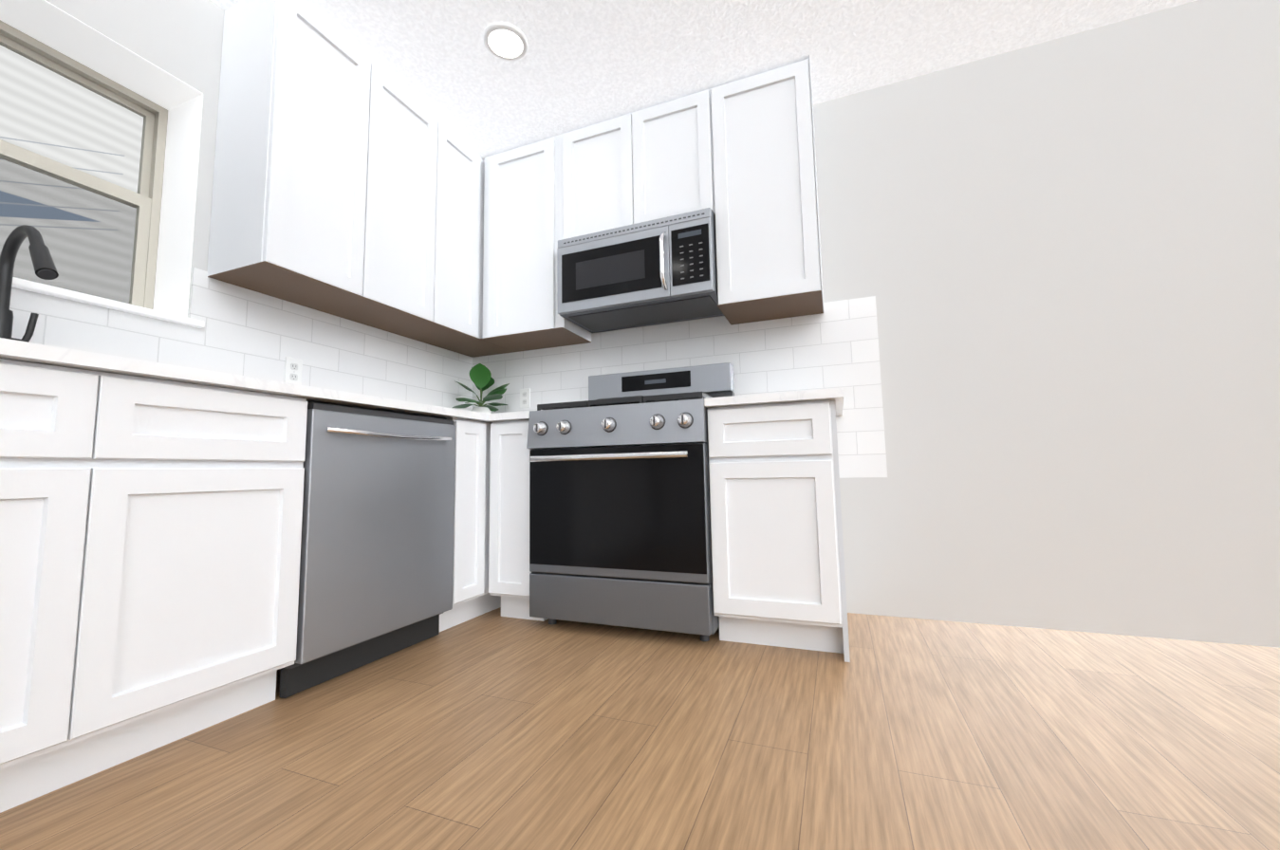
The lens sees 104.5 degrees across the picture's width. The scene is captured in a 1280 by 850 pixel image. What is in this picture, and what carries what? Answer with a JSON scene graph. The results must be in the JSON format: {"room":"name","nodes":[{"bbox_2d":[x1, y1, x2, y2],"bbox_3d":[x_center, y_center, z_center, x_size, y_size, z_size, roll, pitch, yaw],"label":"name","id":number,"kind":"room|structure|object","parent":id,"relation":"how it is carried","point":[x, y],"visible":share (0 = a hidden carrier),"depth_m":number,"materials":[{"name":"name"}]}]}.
{"room":"kitchen","nodes":[
{"label":"kitchen","id":0,"kind":"room"},
{"bbox_2d":[0,0,224,317],"bbox_3d":[-1.838,-0.399,1.530,0.300,2.438,3.910,-3,-6,21],"label":"wall","id":1,"kind":"structure","parent":0,"point":[181,40],"depth_m":1.78,"materials":[{"name":"white paint"}]},
{"bbox_2d":[0,20,167,309],"bbox_3d":[-1.976,-0.819,1.463,0.072,0.848,0.868,-3,-6,21],"label":"window","id":2,"kind":"structure","parent":1,"relation":"in","point":[145,200],"depth_m":1.74,"materials":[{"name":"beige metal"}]},
{"bbox_2d":[0,0,204,328],"bbox_3d":[-1.844,-0.815,1.410,0.250,0.877,0.945,-3,-6,21],"label":"window trim","id":3,"kind":"structure","parent":1,"relation":"attached to","point":[46,23],"depth_m":1.77,"materials":[{"name":"white wood"}]},
{"bbox_2d":[9,267,472,411],"bbox_3d":[-1.694,-0.330,1.467,0.008,0.512,3.492,-3,-6,21],"label":"wall tile","id":4,"kind":"structure","parent":1,"relation":"attached to","point":[243,331],"depth_m":1.95,"materials":[{"name":"white tile"}]},
{"bbox_2d":[284,356,302,385],"bbox_3d":[-1.444,-0.221,2.065,0.006,0.115,0.070,-3,-6,21],"label":"electrical outlet","id":5,"kind":"object","parent":4,"relation":"attached to","point":[293,368],"visible":0.94,"depth_m":2.06,"materials":[{"name":"white plastic"}]},
{"bbox_2d":[206,0,377,311],"bbox_3d":[-1.365,-1.059,1.968,0.324,1.056,0.378,-3,-6,21],"label":"upper cabinet","id":6,"kind":"object","parent":1,"relation":"attached to","point":[348,180],"depth_m":1.84,"materials":[{"name":"white wood"}]},
{"bbox_2d":[321,68,442,333],"bbox_3d":[-1.224,-1.029,2.321,0.324,1.056,0.385,-3,-6,21],"label":"upper cabinet","id":7,"kind":"object","parent":1,"relation":"attached to","point":[406,226],"depth_m":2.28,"materials":[{"name":"white wood"}]},
{"bbox_2d":[396,124,483,348],"bbox_3d":[-1.094,-1.000,2.646,0.324,1.056,0.318,-3,-6,21],"label":"upper cabinet","id":8,"kind":"object","parent":1,"relation":"attached to","point":[460,267],"depth_m":2.62,"materials":[{"name":"white wood"}]},
{"bbox_2d":[442,161,513,357],"bbox_3d":[-0.974,-0.974,2.949,0.324,1.056,0.335,-3,-6,21],"label":"upper cabinet","id":9,"kind":"object","parent":1,"relation":"attached to","point":[474,349],"depth_m":2.90,"materials":[{"name":"white"}]},
{"bbox_2d":[0,607,1279,849],"bbox_3d":[0.833,0.697,0.369,5.800,0.060,3.910,-3,-6,21],"label":"floor","id":10,"kind":"structure","parent":0,"point":[491,731],"depth_m":1.14,"materials":[{"name":"brown wood"}]},
{"bbox_2d":[0,358,307,813],"bbox_3d":[-1.448,0.338,1.144,0.628,0.884,0.920,-3,-6,21],"label":"base cabinet","id":11,"kind":"object","parent":10,"relation":"on","point":[150,543],"visible":1,"depth_m":1.11,"materials":[{"name":"white wood"}]},
{"bbox_2d":[0,337,489,423],"bbox_3d":[-1.382,-0.107,1.323,0.650,0.030,3.490,-3,-6,21],"label":"countertop","id":12,"kind":"structure","parent":11,"relation":"on","point":[28,352],"depth_m":1.23,"materials":[{"name":"white stone"}]},
{"bbox_2d":[0,224,58,342],"bbox_3d":[-1.579,-0.323,1.284,0.278,0.397,0.093,-3,-6,21],"label":"faucet","id":13,"kind":"object","parent":12,"relation":"on","point":[44,265],"visible":0.77,"depth_m":1.30,"materials":[{"name":"black metal"}]},
{"bbox_3d":[-0.892,-0.014,2.648,0.385,0.016,0.438,-3,-6,21],"label":"cutting board","id":14,"kind":"object","parent":12,"relation":"on","visible":0},
{"bbox_2d":[452,363,509,413],"bbox_3d":[-0.912,-0.169,2.846,0.331,0.328,0.333,-3,-6,21],"label":"plant","id":15,"kind":"object","parent":14,"relation":"on","point":[481,378],"visible":0.96,"depth_m":2.81,"materials":[{"name":"green plant"}]},
{"bbox_2d":[278,401,455,698],"bbox_3d":[-1.128,0.399,1.842,0.649,0.881,0.608,-3,-6,21],"label":"dishwasher","id":16,"kind":"object","parent":10,"relation":"on","point":[377,565],"visible":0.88,"depth_m":1.66,"materials":[{"name":"grey metal"}]},
{"bbox_2d":[439,418,500,631],"bbox_3d":[-0.897,0.459,2.526,0.628,0.884,0.828,-3,-6,21],"label":"base cabinet","id":17,"kind":"object","parent":10,"relation":"on","point":[473,598],"visible":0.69,"depth_m":2.14,"materials":[{"name":"white wood"}]},
{"bbox_2d":[488,419,548,621],"bbox_3d":[-0.455,0.444,2.459,0.230,0.884,0.628,-3,-6,21],"label":"base cabinet","id":18,"kind":"object","parent":10,"relation":"on","point":[509,570],"visible":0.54,"depth_m":2.19,"materials":[{"name":"white wood"}]},
{"bbox_2d":[489,410,529,423],"bbox_3d":[-0.459,-0.014,2.483,0.207,0.030,0.645,-3,-6,21],"label":"countertop","id":19,"kind":"structure","parent":18,"relation":"on","point":[516,416],"depth_m":2.19,"materials":[{"name":"white stone"}]},
{"bbox_2d":[526,362,734,641],"bbox_3d":[-0.012,0.273,2.232,0.774,1.165,0.694,-3,-6,21],"label":"range","id":20,"kind":"object","parent":10,"relation":"on","point":[620,520],"visible":1,"depth_m":1.96,"materials":[{"name":"grey"}]},
{"bbox_2d":[706,399,850,662],"bbox_3d":[0.588,0.386,2.048,0.456,0.884,0.628,-3,-6,21],"label":"base cabinet","id":21,"kind":"object","parent":10,"relation":"on","point":[777,558],"visible":0.96,"depth_m":1.77,"materials":[{"name":"white wood"}]},
{"bbox_2d":[704,388,843,415],"bbox_3d":[0.586,-0.072,2.071,0.484,0.030,0.645,-3,-6,21],"label":"countertop","id":22,"kind":"structure","parent":21,"relation":"on","point":[837,395],"depth_m":1.78,"materials":[{"name":"white stone"}]},
{"bbox_2d":[211,0,1196,161],"bbox_3d":[0.787,-1.790,0.605,5.800,0.060,3.910,-3,-6,21],"label":"ceiling","id":23,"kind":"structure","parent":0,"point":[581,64],"depth_m":2.10,"materials":[{"name":"paint"}]},
{"bbox_2d":[483,21,527,60],"bbox_3d":[-0.558,-1.588,2.058,0.176,0.016,0.176,-3,-6,21],"label":"recessed light","id":24,"kind":"object","parent":23,"relation":"in","point":[504,41],"visible":1,"depth_m":2.05,"materials":[{"name":"white plastic"}]},
{"bbox_2d":[591,0,1279,648],"bbox_3d":[1.480,-0.400,2.167,5.400,2.438,0.120,-3,-6,21],"label":"wall","id":25,"kind":"structure","parent":0,"point":[1058,258],"depth_m":1.99,"materials":[{"name":"white paint"}]},
{"bbox_2d":[480,133,591,352],"bbox_3d":[-0.582,-0.993,2.800,0.514,1.060,0.323,-3,-6,21],"label":"upper cabinet","id":26,"kind":"object","parent":25,"relation":"attached to","point":[523,210],"visible":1,"depth_m":2.66,"materials":[{"name":"white wood"}]},
{"bbox_2d":[562,88,715,239],"bbox_3d":[0.022,-1.249,2.582,0.792,0.614,0.323,-3,-6,21],"label":"upper cabinet","id":27,"kind":"object","parent":25,"relation":"attached to","point":[649,163],"visible":0.73,"depth_m":2.42,"materials":[{"name":"white wood"}]},
{"bbox_2d":[556,207,723,333],"bbox_3d":[0.010,-0.748,2.482,0.790,0.388,0.434,-3,-6,21],"label":"microwave","id":28,"kind":"object","parent":27,"relation":"attached to","point":[658,271],"visible":1,"depth_m":2.34,"materials":[{"name":"silver metal"}]},
{"bbox_2d":[471,296,887,478],"bbox_3d":[0.020,-0.120,2.656,2.300,0.827,0.008,-3,-6,21],"label":"wall tile","id":29,"kind":"structure","parent":25,"relation":"attached to","point":[835,345],"depth_m":2.44,"materials":[{"name":"white tile"}]},
{"bbox_2d":[519,388,530,408],"bbox_3d":[-0.681,-0.158,2.931,0.070,0.115,0.006,-3,-6,21],"label":"electrical outlet","id":30,"kind":"object","parent":29,"relation":"attached to","point":[525,398],"visible":1,"depth_m":2.93,"materials":[{"name":"white plastic"}]},
{"bbox_2d":[710,55,824,324],"bbox_3d":[0.601,-1.059,2.334,0.442,1.060,0.323,-3,-6,21],"label":"upper cabinet","id":31,"kind":"object","parent":25,"relation":"attached to","point":[769,263],"visible":1,"depth_m":2.19,"materials":[{"name":"white wood"}]},
{"label":"outside","id":32,"kind":"structure","parent":0,"visible":0},
{"label":"ground","id":33,"kind":"structure","parent":32,"visible":0},
{"bbox_2d":[0,45,143,303],"bbox_3d":[-4.720,-2.885,3.173,5.600,8.200,9.000,-3,-6,21],"label":"building","id":34,"kind":"structure","parent":33,"relation":"on","point":[71,153],"depth_m":5.72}
]}

